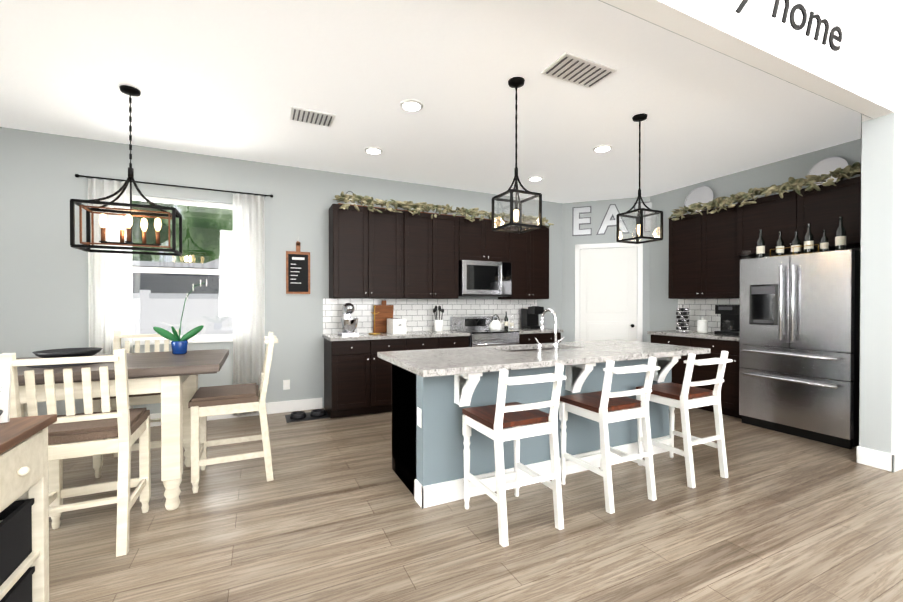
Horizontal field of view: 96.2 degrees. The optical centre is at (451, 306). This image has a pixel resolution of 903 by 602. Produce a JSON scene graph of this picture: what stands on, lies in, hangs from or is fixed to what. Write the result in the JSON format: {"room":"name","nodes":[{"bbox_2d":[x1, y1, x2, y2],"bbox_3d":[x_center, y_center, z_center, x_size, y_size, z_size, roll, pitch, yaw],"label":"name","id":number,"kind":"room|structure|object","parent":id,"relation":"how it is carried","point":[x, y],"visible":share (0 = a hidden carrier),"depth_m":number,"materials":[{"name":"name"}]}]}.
{"room":"dining room and kitchen","nodes":[
{"label":"dining room and kitchen","id":0,"kind":"room"},
{"bbox_2d":[0,127,561,415],"bbox_3d":[-1.335,-0.216,5.248,9.160,2.950,0.160,0,0,-25],"label":"wall","id":1,"kind":"structure","parent":0,"point":[43,284],"depth_m":4.39,"materials":[{"name":"grey paint"}]},
{"bbox_2d":[75,174,272,197],"bbox_3d":[-2.887,-1.286,4.358,1.774,0.036,0.091,0,0,-25],"label":"curtain rod","id":2,"kind":"object","parent":1,"relation":"attached to","point":[89,177],"visible":0.96,"depth_m":4.29,"materials":[{"name":"black metal"}]},
{"bbox_2d":[88,178,132,409],"bbox_3d":[-3.428,-0.019,4.077,0.352,2.503,0.058,0,0,-25],"label":"curtain","id":3,"kind":"object","parent":2,"relation":"hanging from","point":[110,294],"visible":0.54,"depth_m":4.07,"materials":[{"name":"white fabric"}]},
{"bbox_2d":[233,193,264,415],"bbox_3d":[-2.305,-0.023,4.612,0.324,2.503,0.059,0,0,-25],"label":"curtain","id":4,"kind":"object","parent":2,"relation":"hanging from","point":[248,291],"visible":0.9,"depth_m":4.61,"materials":[{"name":"white fabric"}]},
{"bbox_2d":[132,195,232,344],"bbox_3d":[-2.934,-0.390,4.442,1.330,1.570,0.135,0,0,-25],"label":"window","id":5,"kind":"structure","parent":1,"relation":"in","point":[196,338],"depth_m":4.47,"materials":[{"name":"white"}]},
{"bbox_2d":[150,397,321,426],"bbox_3d":[-3.504,1.200,4.128,4.210,0.135,0.014,0,0,-25],"label":"baseboard","id":6,"kind":"structure","parent":1,"relation":"attached to","point":[313,403],"depth_m":4.83,"materials":[{"name":"white wood"}]},
{"bbox_2d":[283,380,289,389],"bbox_3d":[-1.978,0.934,4.856,0.075,0.115,0.007,0,0,-25],"label":"outlet","id":7,"kind":"object","parent":1,"relation":"attached to","point":[286,384],"depth_m":4.85,"materials":[{"name":"white plastic"}]},
{"bbox_2d":[286,241,309,293],"bbox_3d":[-1.852,-0.508,4.896,0.275,0.700,0.022,0,0,-25],"label":"chalkboard sign","id":8,"kind":"object","parent":1,"relation":"attached to","point":[297,271],"visible":1,"depth_m":4.88,"materials":[{"name":"brown wood"}]},
{"bbox_2d":[323,298,536,333],"bbox_3d":[-0.121,0.108,5.736,3.270,0.445,0.008,0,0,-25],"label":"backsplash","id":9,"kind":"structure","parent":1,"relation":"attached to","point":[417,314],"depth_m":5.59,"materials":[{"name":"tile"}]},
{"bbox_2d":[329,204,548,298],"bbox_3d":[-0.017,-0.669,5.570,3.180,1.110,0.363,0,0,-25],"label":"upper cabinet","id":10,"kind":"object","parent":1,"relation":"attached to","point":[386,253],"visible":0.83,"depth_m":5.23,"materials":[{"name":"brown wood"}]},
{"bbox_2d":[333,191,553,227],"bbox_3d":[0.043,-1.249,5.414,3.138,0.251,0.328,0,0,-25],"label":"garland","id":11,"kind":"object","parent":10,"relation":"on","point":[410,205],"visible":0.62,"depth_m":5.21,"materials":[{"name":"green plant"}]},
{"bbox_2d":[459,260,511,296],"bbox_3d":[0.424,-0.387,5.739,0.780,0.485,0.441,0,0,-25],"label":"over-the-range microwave","id":12,"kind":"object","parent":10,"relation":"attached to","point":[484,279],"visible":0.94,"depth_m":5.56,"materials":[{"name":"silver metal"}]},
{"bbox_2d":[0,0,860,202],"bbox_3d":[-0.602,-1.738,3.583,9.460,0.120,4.056,0,0,-25],"label":"ceiling","id":13,"kind":"structure","parent":0,"point":[235,79],"depth_m":3.16,"materials":[{"name":"white paint"}]},
{"bbox_2d":[70,85,181,255],"bbox_3d":[-2.475,-1.049,3.125,0.620,1.248,0.320,0,0,-25],"label":"dining chandelier","id":14,"kind":"object","parent":13,"relation":"hanging from","point":[89,243],"visible":1,"depth_m":3.11,"materials":[{"name":"black metal"}]},
{"bbox_2d":[289,106,335,126],"bbox_3d":[-1.227,-1.670,3.571,0.360,0.015,0.260,0,0,-25],"label":"ceiling vent","id":15,"kind":"object","parent":13,"relation":"in","point":[298,114],"depth_m":3.54,"materials":[{"name":"white metal"}]},
{"bbox_2d":[364,147,382,153],"bbox_3d":[-0.837,-1.677,4.355,0.195,0.014,0.195,0,0,25],"label":"recessed light","id":16,"kind":"object","parent":13,"relation":"in","point":[371,150],"depth_m":4.32,"materials":[{"name":"white"}]},
{"bbox_2d":[400,99,422,111],"bbox_3d":[-0.332,-1.670,3.366,0.195,0.014,0.195,0,1,-34],"label":"recessed light","id":17,"kind":"object","parent":13,"relation":"in","point":[411,105],"depth_m":3.34,"materials":[{"name":"white plastic"}]},
{"bbox_2d":[492,77,541,232],"bbox_3d":[0.481,-1.124,3.006,0.266,1.096,0.266,0,0,-25],"label":"pendant light","id":18,"kind":"object","parent":13,"relation":"hanging from","point":[515,82],"visible":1,"depth_m":3.00,"materials":[{"name":"black metal"}]},
{"bbox_2d":[528,176,542,180],"bbox_3d":[1.104,-1.685,5.325,0.195,0.014,0.195,0,0,25],"label":"recessed light","id":19,"kind":"object","parent":13,"relation":"in","point":[534,178],"depth_m":5.29,"materials":[{"name":"white plastic"}]},
{"bbox_2d":[541,52,616,88],"bbox_3d":[0.902,-1.664,2.869,0.460,0.015,0.260,0,0,-25],"label":"ceiling vent","id":20,"kind":"object","parent":13,"relation":"in","point":[575,69],"depth_m":2.84,"materials":[{"name":"white metal"}]},
{"bbox_2d":[593,145,611,152],"bbox_3d":[1.604,-1.677,4.300,0.195,0.014,0.195,0,0,25],"label":"recessed light","id":21,"kind":"object","parent":13,"relation":"in","point":[602,148],"depth_m":4.27,"materials":[{"name":"white"}]},
{"bbox_2d":[616,113,662,243],"bbox_3d":[1.659,-1.128,3.573,0.266,1.096,0.266,0,0,-25],"label":"pendant light","id":22,"kind":"object","parent":13,"relation":"hanging from","point":[639,226],"visible":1,"depth_m":3.56,"materials":[{"name":"black metal"}]},
{"bbox_2d":[48,407,902,601],"bbox_3d":[2.155,1.346,1.705,12.800,0.120,9.860,0,0,-25],"label":"floor","id":23,"kind":"structure","parent":0,"point":[333,511],"depth_m":2.31,"materials":[{"name":"brown wood"}]},
{"bbox_2d":[0,414,56,601],"bbox_3d":[-1.499,0.862,0.957,0.463,0.860,1.260,0,0,-25],"label":"sideboard","id":24,"kind":"object","parent":23,"relation":"on","point":[23,458],"visible":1,"depth_m":1.49,"materials":[{"name":"beige paint"}]},
{"bbox_2d":[0,363,11,422],"bbox_3d":[-1.725,0.320,1.462,0.179,0.218,0.059,0,1,-35],"label":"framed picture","id":25,"kind":"object","parent":24,"relation":"on","point":[5,378],"visible":1,"depth_m":1.50,"materials":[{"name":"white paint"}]},
{"bbox_2d":[0,498,33,585],"bbox_3d":[-1.496,0.830,0.958,0.342,0.200,1.122,0,0,-25],"label":"basket","id":26,"kind":"object","parent":24,"relation":"in","point":[15,534],"depth_m":1.44,"materials":[{"name":"black"}]},
{"bbox_2d":[0,566,34,601],"bbox_3d":[-1.496,1.090,0.960,0.342,0.200,1.122,0,0,-25],"label":"basket","id":27,"kind":"object","parent":24,"relation":"in","point":[21,591],"depth_m":1.47,"materials":[{"name":"black"}]},
{"bbox_2d":[0,349,150,556],"bbox_3d":[-1.993,0.750,2.209,0.468,1.069,0.563,0,0,-25],"label":"dining chair","id":28,"kind":"object","parent":23,"relation":"on","point":[125,425],"visible":0.73,"depth_m":2.09,"materials":[{"name":"cream paint"},{"name":"brown wood"}]},
{"bbox_2d":[16,349,228,510],"bbox_3d":[-2.387,0.821,2.688,1.550,0.915,0.950,0,0,-25],"label":"dining table","id":29,"kind":"object","parent":23,"relation":"on","point":[171,377],"visible":0.42,"depth_m":2.52,"materials":[{"name":"brown wood"}]},
{"bbox_2d":[27,347,102,367],"bbox_3d":[-2.471,0.321,2.616,0.380,0.084,0.380,0,0,-25],"label":"bowl","id":30,"kind":"object","parent":29,"relation":"on","point":[71,352],"visible":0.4,"depth_m":2.54,"materials":[{"name":"black"}]},
{"bbox_2d":[153,279,206,353],"bbox_3d":[-2.073,0.070,3.085,0.362,0.579,0.163,0,0,-25],"label":"orchid","id":31,"kind":"object","parent":29,"relation":"on","point":[179,345],"visible":1,"depth_m":3.09,"materials":[{"name":"green leaves"},{"name":"white petals"},{"name":"blue ceramic"}]},
{"bbox_2d":[92,330,178,477],"bbox_3d":[-2.557,0.741,3.334,0.468,1.069,0.563,0,0,-25],"label":"dining chair","id":32,"kind":"object","parent":23,"relation":"on","point":[142,399],"visible":0.25,"depth_m":3.16,"materials":[{"name":"cream paint"},{"name":"brown wood"}]},
{"bbox_2d":[188,332,277,492],"bbox_3d":[-1.629,0.743,3.076,0.563,1.069,0.468,0,0,-25],"label":"dining chair","id":33,"kind":"object","parent":23,"relation":"on","point":[204,403],"visible":1,"depth_m":2.93,"materials":[{"name":"cream paint"},{"name":"brown wood"}]},
{"bbox_2d":[285,411,329,422],"bbox_3d":[-1.650,1.260,4.665,0.480,0.006,0.320,0,0,-25],"label":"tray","id":34,"kind":"object","parent":23,"relation":"on","point":[289,419],"visible":0.57,"depth_m":4.57,"materials":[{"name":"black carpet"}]},
{"bbox_2d":[290,411,305,418],"bbox_3d":[-1.749,1.232,4.618,0.178,0.050,0.178,0,1,-34],"label":"pet bowl","id":35,"kind":"object","parent":34,"relation":"on","point":[302,414],"depth_m":4.56,"materials":[{"name":"black metal"}]},
{"bbox_2d":[310,409,325,416],"bbox_3d":[-1.551,1.232,4.713,0.178,0.050,0.178,0,1,-34],"label":"pet bowl","id":36,"kind":"object","parent":34,"relation":"on","point":[317,412],"depth_m":4.66,"materials":[{"name":"black metal"}]},
{"bbox_2d":[324,340,413,417],"bbox_3d":[-1.038,0.819,4.972,0.931,0.884,0.597,0,0,-25],"label":"base cabinet","id":37,"kind":"object","parent":23,"relation":"on","point":[357,376],"depth_m":4.66,"materials":[{"name":"brown wood"}]},
{"bbox_2d":[322,330,469,339],"bbox_3d":[-0.681,0.355,5.117,1.745,0.040,0.629,0,0,-25],"label":"countertop","id":38,"kind":"structure","parent":37,"relation":"on","point":[383,335],"depth_m":4.88,"materials":[{"name":"grey stone"}]},
{"bbox_2d":[337,303,358,335],"bbox_3d":[-1.239,0.143,4.864,0.205,0.385,0.341,0,0,-25],"label":"stand mixer","id":39,"kind":"object","parent":38,"relation":"on","point":[349,324],"visible":1,"depth_m":4.75,"materials":[{"name":"silver metal"}]},
{"bbox_2d":[369,305,379,333],"bbox_3d":[-0.950,0.158,5.002,0.138,0.354,0.140,0,0,-25],"label":"mug tree","id":40,"kind":"object","parent":38,"relation":"on","point":[374,306],"visible":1,"depth_m":5.00,"materials":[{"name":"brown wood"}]},
{"bbox_2d":[373,300,393,332],"bbox_3d":[-0.889,0.125,5.291,0.260,0.418,0.079,0,0,-25],"label":"cutting board","id":41,"kind":"object","parent":38,"relation":"on","point":[384,310],"visible":0.9,"depth_m":5.28,"materials":[{"name":"brown wood"}]},
{"bbox_2d":[387,318,405,333],"bbox_3d":[-0.694,0.240,5.116,0.170,0.187,0.295,0,0,-25],"label":"toaster","id":42,"kind":"object","parent":38,"relation":"on","point":[396,325],"visible":1,"depth_m":5.01,"materials":[{"name":"white plastic"}]},
{"bbox_2d":[433,306,443,331],"bbox_3d":[-0.170,0.156,5.463,0.158,0.351,0.132,0,0,-25],"label":"utensil crock","id":43,"kind":"object","parent":38,"relation":"on","point":[438,325],"visible":1,"depth_m":5.42,"materials":[{"name":"white ceramic"}]},
{"bbox_2d":[414,336,468,349],"bbox_3d":[-0.315,0.816,5.317,0.916,0.884,0.597,0,0,-25],"label":"base cabinet","id":44,"kind":"object","parent":23,"relation":"on","point":[431,342],"depth_m":5.07,"materials":[{"name":"brown wood"}]},
{"bbox_2d":[450,316,519,346],"bbox_3d":[0.466,0.699,5.614,0.740,1.115,0.709,0,0,-25],"label":"range","id":45,"kind":"object","parent":23,"relation":"on","point":[478,330],"visible":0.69,"depth_m":5.46,"materials":[{"name":"silver metal"}]},
{"bbox_2d":[489,314,504,330],"bbox_3d":[0.633,0.213,5.602,0.244,0.221,0.187,0,0,-25],"label":"kettle","id":46,"kind":"object","parent":45,"relation":"on","point":[495,325],"visible":1,"depth_m":5.53,"materials":[{"name":"white ceramic"}]},
{"bbox_2d":[462,364,565,546],"bbox_3d":[0.369,0.807,2.437,0.426,0.949,0.520,0,0,-25],"label":"stool","id":47,"kind":"object","parent":23,"relation":"on","point":[491,421],"visible":1,"depth_m":2.34,"materials":[{"name":"white paint"}]},
{"bbox_2d":[385,348,680,508],"bbox_3d":[0.781,0.831,3.315,2.398,0.885,0.936,0,0,-25],"label":"kitchen island","id":48,"kind":"object","parent":23,"relation":"on","point":[435,392],"depth_m":2.87,"materials":[{"name":"grey paint"}]},
{"bbox_2d":[377,340,648,363],"bbox_3d":[0.685,0.367,3.501,2.580,0.040,0.460,0,0,-25],"label":"island countertop","id":49,"kind":"structure","parent":48,"relation":"on","point":[392,357],"depth_m":3.32,"materials":[{"name":"grey stone"}]},
{"bbox_2d":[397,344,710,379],"bbox_3d":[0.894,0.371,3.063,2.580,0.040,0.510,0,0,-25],"label":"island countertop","id":50,"kind":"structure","parent":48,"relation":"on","point":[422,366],"depth_m":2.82,"materials":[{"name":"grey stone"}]},
{"bbox_2d":[518,332,560,343],"bbox_3d":[1.121,0.811,6.001,0.765,0.884,0.597,0,0,-25],"label":"base cabinet","id":51,"kind":"object","parent":23,"relation":"on","point":[542,337],"depth_m":5.73,"materials":[{"name":"brown wood"}]},
{"bbox_2d":[502,328,563,335],"bbox_3d":[1.138,0.349,5.985,0.785,0.040,0.629,0,0,-25],"label":"countertop","id":52,"kind":"structure","parent":51,"relation":"on","point":[523,332],"depth_m":5.75,"materials":[{"name":"grey stone"}]},
{"bbox_2d":[504,311,507,328],"bbox_3d":[0.813,0.197,6.020,0.059,0.260,0.059,0,1,-41],"label":"oil bottle","id":53,"kind":"object","parent":52,"relation":"on","point":[506,323],"depth_m":6.00,"materials":[{"name":"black glass"}]},
{"bbox_2d":[521,306,543,328],"bbox_3d":[1.226,0.156,6.106,0.220,0.340,0.300,0,0,-25],"label":"coffee maker","id":54,"kind":"object","parent":52,"relation":"on","point":[529,317],"visible":1,"depth_m":6.08,"materials":[{"name":"black plastic"}]},
{"bbox_2d":[559,357,659,513],"bbox_3d":[1.076,0.805,2.779,0.426,0.949,0.520,0,0,-25],"label":"stool","id":55,"kind":"object","parent":23,"relation":"on","point":[598,406],"visible":0.98,"depth_m":2.68,"materials":[{"name":"white paint"}]},
{"bbox_2d":[636,351,732,487],"bbox_3d":[1.787,0.802,3.123,0.426,0.949,0.520,0,0,-25],"label":"stool","id":56,"kind":"object","parent":23,"relation":"on","point":[671,395],"visible":0.83,"depth_m":3.02,"materials":[{"name":"white paint"}]},
{"bbox_2d":[647,330,741,418],"bbox_3d":[3.212,0.797,5.147,0.633,0.925,1.170,0,0,-25],"label":"base cabinet","id":57,"kind":"object","parent":23,"relation":"on","point":[716,344],"visible":0.42,"depth_m":4.80,"materials":[{"name":"brown wood"}]},
{"bbox_2d":[676,305,689,331],"bbox_3d":[3.106,0.150,5.440,0.158,0.362,0.160,0,0,-25],"label":"pod carousel","id":58,"kind":"object","parent":57,"relation":"on","point":[680,316],"visible":1,"depth_m":5.39,"materials":[{"name":"silver metal"}]},
{"bbox_2d":[697,318,707,332],"bbox_3d":[3.240,0.236,5.228,0.120,0.194,0.120,0,0,-25],"label":"canister","id":59,"kind":"object","parent":57,"relation":"on","point":[702,325],"visible":1,"depth_m":5.18,"materials":[{"name":"white ceramic"}]},
{"bbox_2d":[714,305,739,335],"bbox_3d":[3.388,0.156,4.888,0.285,0.360,0.280,0,0,-25],"label":"coffee maker","id":60,"kind":"object","parent":57,"relation":"on","point":[730,320],"visible":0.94,"depth_m":4.87,"materials":[{"name":"black plastic"}]},
{"bbox_2d":[739,249,859,448],"bbox_3d":[3.614,0.377,4.133,0.749,1.781,0.920,0,0,-25],"label":"fridge","id":61,"kind":"object","parent":23,"relation":"on","point":[799,346],"visible":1,"depth_m":3.90,"materials":[{"name":"silver metal"}]},
{"bbox_2d":[756,229,764,257],"bbox_3d":[3.309,-0.671,4.334,0.071,0.310,0.071,0,1,-41],"label":"bottle","id":62,"kind":"object","parent":61,"relation":"on","point":[760,244],"depth_m":4.31,"materials":[{"name":"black glass"}]},
{"bbox_2d":[776,231,783,255],"bbox_3d":[3.427,-0.650,4.224,0.067,0.270,0.067,0,1,-41],"label":"bottle","id":63,"kind":"object","parent":61,"relation":"on","point":[780,243],"depth_m":4.21,"materials":[{"name":"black glass"}]},
{"bbox_2d":[742,244,818,257],"bbox_3d":[3.314,-0.559,4.114,0.080,0.090,0.643,0,0,-25],"label":"wine rack","id":64,"kind":"object","parent":61,"relation":"on","point":[787,247],"visible":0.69,"depth_m":4.03,"materials":[{"name":"gold metal"}]},
{"bbox_2d":[791,231,800,254],"bbox_3d":[3.488,-0.639,4.098,0.079,0.250,0.079,0,1,-41],"label":"bottle","id":65,"kind":"object","parent":61,"relation":"on","point":[796,241],"depth_m":4.08,"materials":[{"name":"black glass"}]},
{"bbox_2d":[804,223,813,252],"bbox_3d":[3.489,-0.663,3.955,0.071,0.300,0.071,0,1,-41],"label":"bottle","id":66,"kind":"object","parent":61,"relation":"on","point":[808,238],"depth_m":3.94,"materials":[{"name":"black glass"}]},
{"bbox_2d":[820,230,828,251],"bbox_3d":[3.541,-0.622,3.847,0.059,0.220,0.059,0,1,-41],"label":"bottle","id":67,"kind":"object","parent":61,"relation":"on","point":[824,241],"depth_m":3.83,"materials":[{"name":"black glass"}]},
{"bbox_2d":[835,216,845,250],"bbox_3d":[3.593,-0.672,3.738,0.073,0.320,0.073,0,1,-41],"label":"bottle","id":68,"kind":"object","parent":61,"relation":"on","point":[840,237],"depth_m":3.72,"materials":[{"name":"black glass"}]},
{"bbox_2d":[562,196,649,341],"bbox_3d":[2.459,-0.226,6.513,1.401,2.950,0.140,0,0,20],"label":"wall","id":69,"kind":"structure","parent":0,"point":[599,208],"depth_m":6.51,"materials":[{"name":"grey paint"}]},
{"bbox_2d":[575,243,642,341],"bbox_3d":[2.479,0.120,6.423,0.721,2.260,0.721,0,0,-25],"label":"door","id":70,"kind":"structure","parent":69,"relation":"attached to","point":[608,291],"depth_m":6.40,"materials":[{"name":"white wood"}]},
{"bbox_2d":[572,202,651,235],"bbox_3d":[2.590,-1.385,6.371,1.319,0.472,0.024,0,0,20],"label":"eat sign","id":71,"kind":"object","parent":69,"relation":"attached to","point":[607,221],"visible":0.67,"depth_m":6.43,"materials":[{"name":"white painted metal"}]},
{"bbox_2d":[600,0,902,453],"bbox_3d":[1.791,-0.570,2.454,12.400,3.700,0.190,0,0,-25],"label":"wall","id":72,"kind":"structure","parent":0,"point":[860,71],"depth_m":2.73,"materials":[{"name":"white paint"}]},
{"bbox_2d":[735,0,747,13],"bbox_3d":[1.669,-1.748,2.277,0.236,0.244,0.008,0,0,-25],"label":"home sign","id":73,"kind":"object","parent":72,"relation":"attached to","point":[741,6],"visible":1,"depth_m":2.24,"materials":[{"name":"black metal"}]},
{"bbox_2d":[598,0,893,453],"bbox_3d":[0.237,-0.189,1.720,8.960,2.950,0.190,0,0,-25],"label":"door frame","id":74,"kind":"structure","parent":72,"relation":"attached to","point":[876,280],"depth_m":3.21,"materials":[{"name":"grey"}]},
{"bbox_2d":[772,0,841,50],"bbox_3d":[2.260,-1.832,2.558,0.830,0.249,0.008,0,0,-25],"label":"home sign","id":75,"kind":"object","parent":72,"relation":"attached to","point":[817,17],"visible":0.96,"depth_m":2.56,"materials":[{"name":"black metal"}]},
{"bbox_2d":[856,446,888,463],"bbox_3d":[3.776,1.205,3.527,1.024,0.135,0.014,0,0,-25],"label":"baseboard","id":76,"kind":"structure","parent":72,"relation":"attached to","point":[863,455],"depth_m":3.26,"materials":[{"name":"white wood"}]},
{"bbox_2d":[889,451,902,471],"bbox_3d":[5.416,1.200,4.083,4.464,0.135,0.014,0,0,-25],"label":"baseboard","id":77,"kind":"structure","parent":72,"relation":"attached to","point":[895,460],"depth_m":3.14,"materials":[{"name":"white"}]},
{"bbox_2d":[650,139,860,342],"bbox_3d":[3.496,-0.218,5.479,0.160,2.950,4.180,0,0,-25],"label":"wall","id":78,"kind":"structure","parent":0,"point":[663,311],"depth_m":5.38,"materials":[{"name":"grey paint"}]},
{"bbox_2d":[678,298,739,331],"bbox_3d":[3.500,0.111,5.279,0.008,0.445,1.170,0,0,-25],"label":"backsplash","id":79,"kind":"structure","parent":78,"relation":"attached to","point":[698,308],"depth_m":5.45,"materials":[{"name":"tile"}]},
{"bbox_2d":[668,205,751,298],"bbox_3d":[3.329,-0.666,5.231,0.327,1.110,0.920,0,0,-25],"label":"upper cabinet","id":80,"kind":"object","parent":78,"relation":"attached to","point":[706,254],"depth_m":5.12,"materials":[{"name":"brown wood"}]},
{"bbox_2d":[684,186,712,213],"bbox_3d":[3.315,-1.425,5.439,0.074,0.395,0.400,0,0,-25],"label":"decorative tray","id":81,"kind":"object","parent":80,"relation":"on","point":[702,194],"visible":0.77,"depth_m":5.44,"materials":[{"name":"silver metal"}]},
{"bbox_2d":[736,176,860,257],"bbox_3d":[3.751,-0.904,4.262,0.397,0.620,1.180,0,0,-25],"label":"upper cabinet","id":82,"kind":"object","parent":78,"relation":"attached to","point":[773,214],"depth_m":4.16,"materials":[{"name":"brown wood"}]},
{"bbox_2d":[668,162,860,220],"bbox_3d":[3.405,-1.242,4.637,0.421,0.261,2.078,0,0,-25],"label":"garland","id":83,"kind":"object","parent":82,"relation":"on","point":[839,174],"visible":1,"depth_m":4.33,"materials":[{"name":"green plant"}]},
{"bbox_2d":[808,157,847,185],"bbox_3d":[3.891,-1.386,4.197,0.065,0.336,0.340,0,0,-25],"label":"decorative tray","id":84,"kind":"object","parent":82,"relation":"on","point":[825,165],"visible":0.48,"depth_m":4.20,"materials":[{"name":"silver metal"}]},
{"label":"outside","id":85,"kind":"structure","parent":0,"visible":0},
{"bbox_3d":[-9.885,1.518,20.450,60.000,0.150,34.340,0,0,-25],"label":"ground","id":86,"kind":"structure","parent":85,"visible":0},
{"bbox_2d":[132,261,232,293],"bbox_3d":[-5.675,0.160,11.612,24.000,2.700,0.200,0,0,-25],"label":"screen","id":87,"kind":"object","parent":86,"relation":"on","point":[173,284],"depth_m":10.82,"materials":[{"name":"grey"}]},
{"bbox_2d":[133,290,232,335],"bbox_3d":[-4.152,0.605,8.420,28.000,1.860,0.140,0,0,-25],"label":"fence","id":88,"kind":"object","parent":86,"relation":"on","point":[138,307],"depth_m":7.89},
{"bbox_2d":[207,254,232,263],"bbox_3d":[-2.223,-1.077,19.813,16.700,5.050,8.050,0,0,-25],"label":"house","id":89,"kind":"structure","parent":86,"relation":"on","point":[224,261],"depth_m":13.43,"materials":[{"name":"white"}]},
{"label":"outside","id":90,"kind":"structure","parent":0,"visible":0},
{"bbox_2d":[132,201,173,260],"bbox_3d":[-15.844,-5.141,19.595,6.412,8.735,1.991,0,0,-29],"label":"trees","id":91,"kind":"object","parent":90,"point":[151,239],"depth_m":19.55,"materials":[{"name":"green plant"}]},
{"bbox_2d":[132,201,232,262],"bbox_3d":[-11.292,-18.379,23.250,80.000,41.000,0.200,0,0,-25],"label":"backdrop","id":92,"kind":"structure","parent":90,"point":[219,235],"depth_m":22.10,"materials":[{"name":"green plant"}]}
]}

